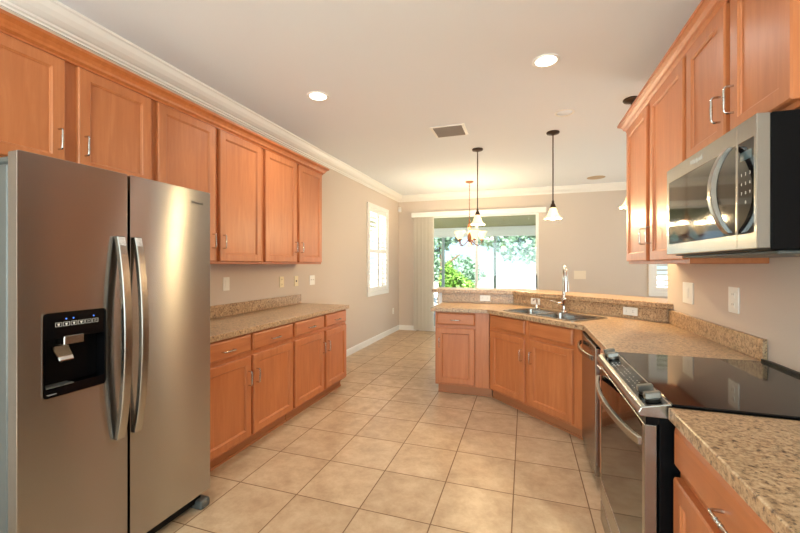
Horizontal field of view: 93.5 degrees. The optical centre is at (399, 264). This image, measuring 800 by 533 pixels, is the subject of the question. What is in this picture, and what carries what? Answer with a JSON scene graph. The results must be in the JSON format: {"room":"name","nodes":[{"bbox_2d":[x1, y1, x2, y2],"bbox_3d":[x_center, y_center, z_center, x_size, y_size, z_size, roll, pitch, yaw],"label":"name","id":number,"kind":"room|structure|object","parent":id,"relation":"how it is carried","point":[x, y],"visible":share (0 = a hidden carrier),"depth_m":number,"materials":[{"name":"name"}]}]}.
{"room":"kitchen","nodes":[
{"label":"kitchen","id":0,"kind":"room"},
{"bbox_2d":[0,6,398,349],"bbox_3d":[-1.754,-0.034,2.963,0.150,2.800,10.820,0,0,18],"label":"wall","id":1,"kind":"structure","parent":0,"point":[341,275],"depth_m":5.43,"materials":[{"name":"beige paint"}]},
{"bbox_2d":[0,32,151,179],"bbox_3d":[-1.811,-0.768,1.940,0.371,0.612,0.945,0,0,18],"label":"upper cabinet","id":2,"kind":"object","parent":1,"relation":"attached to","point":[50,106],"visible":0.87,"depth_m":1.92,"materials":[{"name":"brown wood"}]},
{"bbox_2d":[152,100,260,263],"bbox_3d":[-1.501,-0.539,2.872,0.371,1.070,1.024,0,0,18],"label":"upper cabinet","id":3,"kind":"object","parent":1,"relation":"attached to","point":[189,152],"visible":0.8,"depth_m":2.84,"materials":[{"name":"brown wood"}]},
{"bbox_2d":[223,277,229,290],"bbox_3d":[-1.544,0.171,3.345,0.008,0.118,0.075,0,0,18],"label":"light switch","id":4,"kind":"object","parent":1,"relation":"attached to","point":[226,280],"visible":1,"depth_m":3.34,"materials":[{"name":"white plastic"}]},
{"bbox_2d":[210,294,300,318],"bbox_3d":[-1.505,0.400,3.439,0.019,0.104,2.110,0,0,18],"label":"backsplash","id":5,"kind":"structure","parent":1,"relation":"attached to","point":[222,310],"depth_m":3.63,"materials":[{"name":"stone"}]},
{"bbox_2d":[280,277,283,287],"bbox_3d":[-1.290,0.189,4.109,0.008,0.118,0.075,0,0,18],"label":"outlet","id":6,"kind":"object","parent":1,"relation":"attached to","point":[281,278],"visible":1,"depth_m":4.10,"materials":[{"name":"beige plastic"}]},
{"bbox_2d":[261,148,321,263],"bbox_3d":[-1.179,-0.539,3.844,0.371,1.070,1.028,0,0,18],"label":"upper cabinet","id":7,"kind":"object","parent":1,"relation":"attached to","point":[291,192],"visible":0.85,"depth_m":3.69,"materials":[{"name":"brown wood"}]},
{"bbox_2d":[0,8,328,174],"bbox_3d":[-1.477,-1.064,2.944,0.384,0.076,3.059,0,0,18],"label":"crown molding","id":8,"kind":"structure","parent":7,"relation":"attached to","point":[11,25],"depth_m":2.16,"materials":[{"name":"brown wood"}]},
{"bbox_2d":[294,276,297,285],"bbox_3d":[-1.204,0.189,4.369,0.007,0.118,0.075,0,0,18],"label":"wall jack","id":9,"kind":"object","parent":1,"relation":"attached to","point":[295,277],"visible":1,"depth_m":4.36,"materials":[{"name":"beige plastic"}]},
{"bbox_2d":[310,275,314,284],"bbox_3d":[-1.091,0.191,4.697,0.015,0.118,0.116,0,0,18],"label":"light switch","id":10,"kind":"object","parent":1,"relation":"attached to","point":[312,277],"visible":1,"depth_m":4.70,"materials":[{"name":"white plastic"}]},
{"bbox_2d":[0,0,625,201],"bbox_3d":[1.555,-1.374,1.865,6.823,0.120,10.520,0,0,18],"label":"trim","id":11,"kind":"structure","parent":1,"relation":"attached to","point":[53,15],"depth_m":2.94,"materials":[{"name":"white paint"}]},
{"bbox_2d":[370,212,381,285],"bbox_3d":[-0.501,-0.259,6.835,0.050,1.450,0.860,0,0,18],"label":"window","id":12,"kind":"structure","parent":1,"relation":"in","point":[370,212],"depth_m":7.20,"materials":[{"name":"white paint"}]},
{"bbox_2d":[367,202,388,296],"bbox_3d":[-0.402,-0.259,6.802,0.060,1.600,1.010,0,0,18],"label":"plantation shutter","id":13,"kind":"object","parent":12,"relation":"attached to","point":[379,211],"visible":1,"depth_m":6.76,"materials":[{"name":"white paint"}]},
{"bbox_2d":[346,325,415,356],"bbox_3d":[-0.415,1.316,6.154,0.383,0.100,3.620,0,0,18],"label":"baseboard","id":14,"kind":"structure","parent":1,"relation":"attached to","point":[366,343],"depth_m":6.71,"materials":[{"name":"white paint"}]},
{"bbox_2d":[57,0,700,194],"bbox_3d":[1.555,-1.484,1.865,7.123,0.100,10.820,0,0,18],"label":"ceiling","id":15,"kind":"structure","parent":0,"point":[390,71],"depth_m":2.78,"materials":[{"name":"white paint"}]},
{"bbox_2d":[307,91,328,100],"bbox_3d":[-0.697,-1.429,3.197,0.184,0.008,0.184,0,0,18],"label":"recessed light","id":16,"kind":"object","parent":15,"relation":"in","point":[313,95],"visible":1,"depth_m":3.19,"materials":[{"name":"white plastic"}]},
{"bbox_2d":[429,123,467,137],"bbox_3d":[0.527,-1.425,4.018,0.360,0.016,0.320,0,0,18],"label":"ceiling vent","id":17,"kind":"object","parent":15,"relation":"in","point":[455,129],"visible":1,"depth_m":3.99,"materials":[{"name":"white metal"}]},
{"bbox_2d":[454,181,486,247],"bbox_3d":[1.207,-0.866,6.495,0.581,1.134,0.573,0,0,18],"label":"chandelier","id":18,"kind":"object","parent":15,"relation":"hanging from","point":[472,234],"visible":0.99,"depth_m":6.43,"materials":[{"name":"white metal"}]},
{"bbox_2d":[470,147,484,225],"bbox_3d":[0.961,-0.961,4.662,0.190,0.944,0.178,0,0,18],"label":"pendant light","id":19,"kind":"object","parent":15,"relation":"hanging from","point":[477,220],"visible":1,"depth_m":4.64,"materials":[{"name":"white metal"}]},
{"bbox_2d":[532,53,559,67],"bbox_3d":[1.025,-1.429,2.642,0.184,0.008,0.184,0,0,18],"label":"recessed light","id":20,"kind":"object","parent":15,"relation":"in","point":[550,59],"visible":1,"depth_m":2.63,"materials":[{"name":"white plastic"}]},
{"bbox_2d":[544,130,561,219],"bbox_3d":[1.653,-0.961,4.064,0.190,0.944,0.178,0,0,18],"label":"pendant light","id":21,"kind":"object","parent":15,"relation":"hanging from","point":[552,214],"visible":1,"depth_m":4.06,"materials":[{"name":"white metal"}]},
{"bbox_2d":[554,109,574,116],"bbox_3d":[1.549,-1.429,3.543,0.176,0.008,0.176,0,0,18],"label":"recessed light","id":22,"kind":"object","parent":15,"relation":"in","point":[564,112],"visible":1,"depth_m":3.53,"materials":[{"name":"white plastic"}]},
{"bbox_2d":[587,176,605,179],"bbox_3d":[3.222,-1.429,6.185,0.276,0.008,0.276,0,0,18],"label":"ceiling speaker","id":23,"kind":"object","parent":15,"relation":"attached to","point":[591,177],"visible":1,"depth_m":6.15,"materials":[{"name":"beige plastic"}]},
{"bbox_2d":[619,96,636,208],"bbox_3d":[2.005,-0.961,3.256,0.190,0.944,0.178,0,0,18],"label":"pendant light","id":24,"kind":"object","parent":15,"relation":"hanging from","point":[629,100],"visible":0.2,"depth_m":3.24,"materials":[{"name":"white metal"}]},
{"bbox_2d":[156,330,604,532],"bbox_3d":[1.555,1.406,1.865,7.123,0.080,10.820,0,0,18],"label":"floor","id":25,"kind":"structure","parent":0,"point":[386,450],"depth_m":2.55,"materials":[{"name":"tile"}]},
{"bbox_2d":[0,150,209,532],"bbox_3d":[-1.564,0.478,1.857,0.861,1.776,0.864,0,0,18],"label":"refrigerator","id":26,"kind":"object","parent":25,"relation":"on","point":[105,274],"visible":1,"depth_m":1.60,"materials":[{"name":"grey metal"}]},
{"bbox_2d":[55,318,97,326],"bbox_3d":[-1.296,0.231,1.513,0.001,0.016,0.152,0,0,18],"label":"print","id":27,"kind":"object","parent":26,"relation":"attached to","point":[59,322],"depth_m":1.51,"materials":[{"name":"grey"}]},
{"bbox_2d":[210,323,292,471],"bbox_3d":[-1.349,0.930,2.850,0.653,0.872,1.033,0,0,18],"label":"base cabinet","id":28,"kind":"object","parent":25,"relation":"on","point":[251,374],"visible":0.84,"depth_m":2.71,"materials":[{"name":"brown wood"}]},
{"bbox_2d":[210,294,348,342],"bbox_3d":[-1.208,0.420,3.340,0.646,0.144,2.110,0,0,18],"label":"countertop","id":29,"kind":"structure","parent":28,"relation":"on","point":[230,320],"depth_m":3.35,"materials":[{"name":"stone"}]},
{"bbox_2d":[285,310,345,420],"bbox_3d":[-1.025,0.930,3.829,0.653,0.872,1.024,0,0,18],"label":"base cabinet","id":30,"kind":"object","parent":25,"relation":"on","point":[319,342],"visible":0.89,"depth_m":3.63,"materials":[{"name":"brown wood"}]},
{"bbox_2d":[435,311,491,396],"bbox_3d":[0.733,0.930,4.161,0.584,0.872,0.633,0,0,18],"label":"base cabinet","id":31,"kind":"object","parent":25,"relation":"on","point":[462,340],"visible":0.91,"depth_m":3.91,"materials":[{"name":"brown wood"}]},
{"bbox_2d":[490,314,583,439],"bbox_3d":[1.347,0.930,3.453,0.563,0.872,1.112,0,0,-27],"label":"base cabinet","id":32,"kind":"object","parent":25,"relation":"on","point":[536,367],"visible":0.88,"depth_m":3.24,"materials":[{"name":"brown wood"}]},
{"bbox_2d":[431,302,767,360],"bbox_3d":[1.293,0.420,3.215,1.279,0.144,3.069,0,0,-20],"label":"countertop","id":33,"kind":"structure","parent":32,"relation":"on","point":[684,335],"depth_m":2.36,"materials":[{"name":"stone"}]},
{"bbox_2d":[503,308,607,321],"bbox_3d":[1.384,0.547,3.441,0.450,0.198,0.840,0,0,-27],"label":"sink","id":34,"kind":"object","parent":33,"relation":"in","point":[573,317],"visible":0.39,"depth_m":3.46,"materials":[{"name":"grey metal"}]},
{"bbox_2d":[533,298,538,308],"bbox_3d":[1.377,0.394,3.824,0.091,0.109,0.041,0,0,-38],"label":"soap dispenser","id":35,"kind":"object","parent":34,"relation":"on","point":[536,304],"visible":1,"depth_m":3.83,"materials":[{"name":"silver metal"}]},
{"bbox_2d":[550,266,568,312],"bbox_3d":[1.521,0.228,3.490,0.157,0.440,0.193,0,0,-25],"label":"faucet","id":36,"kind":"object","parent":33,"relation":"on","point":[565,284],"visible":0.99,"depth_m":3.53,"materials":[{"name":"silver metal"}]},
{"bbox_2d":[577,331,600,476],"bbox_3d":[1.545,0.932,2.482,0.670,0.868,0.579,0,0,18],"label":"dishwasher","id":37,"kind":"object","parent":25,"relation":"on","point":[590,350],"visible":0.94,"depth_m":2.42,"materials":[{"name":"silver metal"}]},
{"bbox_2d":[597,350,603,472],"bbox_3d":[1.429,0.930,2.013,0.663,0.874,0.373,0,0,18],"label":"base cabinet","id":38,"kind":"object","parent":25,"relation":"on","point":[601,351],"visible":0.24,"depth_m":2.23,"materials":[{"name":"brown wood"}]},
{"bbox_2d":[596,348,799,532],"bbox_3d":[1.220,0.892,1.481,0.763,0.949,0.762,0,0,18],"label":"range","id":39,"kind":"object","parent":25,"relation":"on","point":[636,393],"visible":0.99,"depth_m":1.39,"materials":[{"name":"black glass"}]},
{"bbox_2d":[618,352,799,418],"bbox_3d":[1.264,0.448,1.467,0.584,0.008,0.762,0,0,18],"label":"cooktop","id":40,"kind":"object","parent":39,"relation":"in","point":[763,388],"depth_m":1.41,"materials":[{"name":"black glass"}]},
{"bbox_2d":[673,427,773,532],"bbox_3d":[1.019,0.930,0.738,0.663,0.874,0.765,0,0,18],"label":"base cabinet","id":41,"kind":"object","parent":25,"relation":"on","point":[703,501],"visible":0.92,"depth_m":0.99,"materials":[{"name":"brown wood"}]},
{"bbox_2d":[668,408,799,532],"bbox_3d":[1.036,0.472,0.732,0.641,0.040,0.762,0,0,18],"label":"countertop","id":42,"kind":"structure","parent":41,"relation":"on","point":[758,457],"depth_m":0.90,"materials":[{"name":"stone"}]},
{"bbox_2d":[399,190,667,330],"bbox_3d":[3.235,-0.034,6.929,6.823,2.800,0.150,0,0,18],"label":"wall","id":43,"kind":"structure","parent":0,"point":[590,235],"depth_m":6.88,"materials":[{"name":"beige paint"}]},
{"bbox_2d":[370,215,535,229],"bbox_3d":[2.799,-1.044,8.438,12.000,0.100,2.420,0,0,18],"label":"soffit","id":44,"kind":"structure","parent":43,"relation":"attached to","point":[513,220],"depth_m":8.65,"materials":[{"name":"beige paint"}]},
{"bbox_2d":[370,225,535,237],"bbox_3d":[3.208,-0.924,9.672,12.000,0.340,0.180,0,0,18],"label":"beam","id":45,"kind":"structure","parent":44,"relation":"attached to","point":[501,230],"depth_m":9.82,"materials":[{"name":"white paint"}]},
{"bbox_2d":[411,207,545,330],"bbox_3d":[1.478,0.135,7.377,2.590,2.402,0.104,0,0,18],"label":"vertical blind","id":46,"kind":"object","parent":43,"relation":"attached to","point":[423,221],"visible":0.99,"depth_m":7.66,"materials":[{"name":"white paint"}]},
{"bbox_2d":[419,213,538,330],"bbox_3d":[1.523,0.166,7.497,2.330,2.400,0.110,0,0,18],"label":"door","id":47,"kind":"structure","parent":43,"relation":"in","point":[536,214],"depth_m":7.30,"materials":[{"name":"white paint"}]},
{"bbox_2d":[574,271,585,278],"bbox_3d":[3.267,0.186,6.831,0.200,0.150,0.015,0,0,18],"label":"light switch","id":48,"kind":"object","parent":43,"relation":"attached to","point":[577,274],"visible":1,"depth_m":6.83,"materials":[{"name":"beige plastic"}]},
{"bbox_2d":[648,264,667,296],"bbox_3d":[4.859,-0.259,6.311,1.200,1.600,0.060,0,0,18],"label":"plantation shutter","id":49,"kind":"object","parent":43,"relation":"attached to","point":[653,290],"visible":0.07,"depth_m":6.45,"materials":[{"name":"white paint"}]},
{"bbox_2d":[439,293,664,322],"bbox_3d":[1.462,0.852,3.977,0.538,1.028,2.394,0,0,-44],"label":"wall","id":50,"kind":"structure","parent":0,"point":[440,294],"depth_m":4.60,"materials":[{"name":"white paint"}]},
{"bbox_2d":[442,293,512,303],"bbox_3d":[0.910,0.395,4.449,0.837,0.114,0.019,0,0,18],"label":"backsplash panel","id":51,"kind":"object","parent":50,"relation":"attached to","point":[446,297],"visible":0.89,"depth_m":4.45,"materials":[{"name":"stone"}]},
{"bbox_2d":[480,295,489,300],"bbox_3d":[0.998,0.392,4.405,0.118,0.068,0.008,0,0,18],"label":"outlet","id":52,"kind":"object","parent":51,"relation":"attached to","point":[482,297],"visible":1,"depth_m":4.40,"materials":[{"name":"white plastic"}]},
{"bbox_2d":[432,287,672,308],"bbox_3d":[1.508,0.317,4.066,0.878,0.041,2.683,0,0,-45],"label":"bar","id":53,"kind":"object","parent":50,"relation":"on","point":[604,298],"visible":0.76,"depth_m":3.74,"materials":[{"name":"stone"}]},
{"bbox_2d":[513,294,669,322],"bbox_3d":[1.699,0.395,3.621,0.019,0.114,1.603,0,0,-29],"label":"backsplash panel","id":54,"kind":"object","parent":50,"relation":"attached to","point":[609,309],"visible":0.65,"depth_m":3.41,"materials":[{"name":"stone"}]},
{"bbox_2d":[531,298,539,304],"bbox_3d":[1.450,0.392,4.031,0.008,0.068,0.118,0,0,-29],"label":"outlet","id":55,"kind":"object","parent":54,"relation":"attached to","point":[532,301],"visible":0.6,"depth_m":4.04,"materials":[{"name":"white plastic"}]},
{"bbox_2d":[623,307,637,315],"bbox_3d":[1.938,0.392,3.167,0.008,0.068,0.118,0,0,-30],"label":"outlet","id":56,"kind":"object","parent":54,"relation":"attached to","point":[631,311],"visible":1,"depth_m":3.16,"materials":[{"name":"white plastic"}]},
{"bbox_2d":[668,257,799,371],"bbox_3d":[1.161,-0.034,-0.122,0.130,2.800,6.500,0,0,18],"label":"wall","id":57,"kind":"structure","parent":0,"point":[769,293],"depth_m":1.85,"materials":[{"name":"beige paint"}]},
{"bbox_2d":[617,0,729,131],"bbox_3d":[1.584,-1.064,1.961,0.374,0.076,2.055,0,0,18],"label":"crown molding","id":58,"kind":"structure","parent":57,"relation":"attached to","point":[705,12],"depth_m":1.90,"materials":[{"name":"brown wood"}]},
{"bbox_2d":[683,282,692,304],"bbox_3d":[1.992,0.195,2.605,0.008,0.145,0.170,0,0,18],"label":"light switch","id":59,"kind":"object","parent":57,"relation":"attached to","point":[687,287],"visible":1,"depth_m":2.59,"materials":[{"name":"white plastic"}]},
{"bbox_2d":[626,57,768,263],"bbox_3d":[1.711,-0.539,2.333,0.371,1.070,1.137,0,0,18],"label":"upper cabinet","id":60,"kind":"object","parent":57,"relation":"attached to","point":[656,140],"visible":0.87,"depth_m":2.26,"materials":[{"name":"brown wood"}]},
{"bbox_2d":[669,310,767,359],"bbox_3d":[1.893,0.400,2.328,0.019,0.104,1.210,0,0,18],"label":"backsplash","id":61,"kind":"structure","parent":57,"relation":"attached to","point":[756,347],"depth_m":2.09,"materials":[{"name":"stone"}]},
{"bbox_2d":[728,286,739,313],"bbox_3d":[1.802,0.190,2.033,0.008,0.140,0.105,0,0,18],"label":"outlet","id":62,"kind":"object","parent":57,"relation":"attached to","point":[733,292],"visible":1,"depth_m":2.02,"materials":[{"name":"white plastic"}]},
{"bbox_2d":[686,0,799,158],"bbox_3d":[1.408,-0.769,1.422,0.371,0.610,0.788,0,0,18],"label":"upper cabinet","id":63,"kind":"object","parent":57,"relation":"attached to","point":[745,63],"visible":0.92,"depth_m":1.37,"materials":[{"name":"brown wood"}]},
{"bbox_2d":[667,109,799,257],"bbox_3d":[1.357,-0.246,1.446,0.478,0.428,0.760,0,0,18],"label":"microwave","id":64,"kind":"object","parent":63,"relation":"attached to","point":[738,196],"visible":1,"depth_m":1.23,"materials":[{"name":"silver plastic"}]},
{"label":"outside","id":65,"kind":"structure","parent":0,"visible":0},
{"bbox_2d":[370,273,667,313],"bbox_3d":[4.723,1.576,14.237,80.000,0.180,90.000,0,0,18],"label":"ground","id":66,"kind":"structure","parent":65,"point":[513,281],"depth_m":31.41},
{"bbox_2d":[434,237,459,303],"bbox_3d":[1.635,-0.060,14.191,1.658,3.101,1.295,0,0,18],"label":"tree","id":67,"kind":"object","parent":66,"relation":"on","point":[437,261],"visible":0.39,"depth_m":14.10,"materials":[{"name":"green plant"}]},
{"bbox_2d":[438,260,474,287],"bbox_3d":[1.903,0.683,12.334,1.373,1.712,1.044,0,0,18],"label":"shrub","id":68,"kind":"object","parent":66,"relation":"on","point":[452,277],"visible":0.27,"depth_m":12.18,"materials":[{"name":"green plant"}]},
{"bbox_2d":[445,254,487,282],"bbox_3d":[3.400,0.457,19.923,2.505,2.072,1.669,0,0,18],"label":"shrub","id":69,"kind":"object","parent":66,"relation":"on","point":[468,271],"visible":0.68,"depth_m":19.59,"materials":[{"name":"green plant"}]},
{"bbox_2d":[478,235,535,264],"bbox_3d":[5.172,-0.414,14.313,4.595,3.817,2.090,0,0,12],"label":"tree","id":70,"kind":"object","parent":66,"relation":"on","point":[528,248],"visible":0.36,"depth_m":14.08,"materials":[{"name":"green plant"}]},
{"bbox_3d":[3.674,1.436,8.253,14.823,0.100,2.620,0,0,18],"label":"patio slab","id":71,"kind":"object","parent":66,"relation":"on","visible":0},
{"bbox_2d":[442,237,444,286],"bbox_3d":[1.187,0.316,10.342,0.070,2.140,0.080,0,0,18],"label":"patio post","id":72,"kind":"object","parent":71,"relation":"on","point":[443,238],"visible":0.58,"depth_m":10.31,"materials":[{"name":"grey paint"}]},
{"bbox_2d":[494,236,495,287],"bbox_3d":[2.501,0.316,9.906,0.070,2.140,0.080,0,0,18],"label":"patio post","id":73,"kind":"object","parent":71,"relation":"on","point":[494,236],"visible":0.58,"depth_m":9.87,"materials":[{"name":"grey paint"}]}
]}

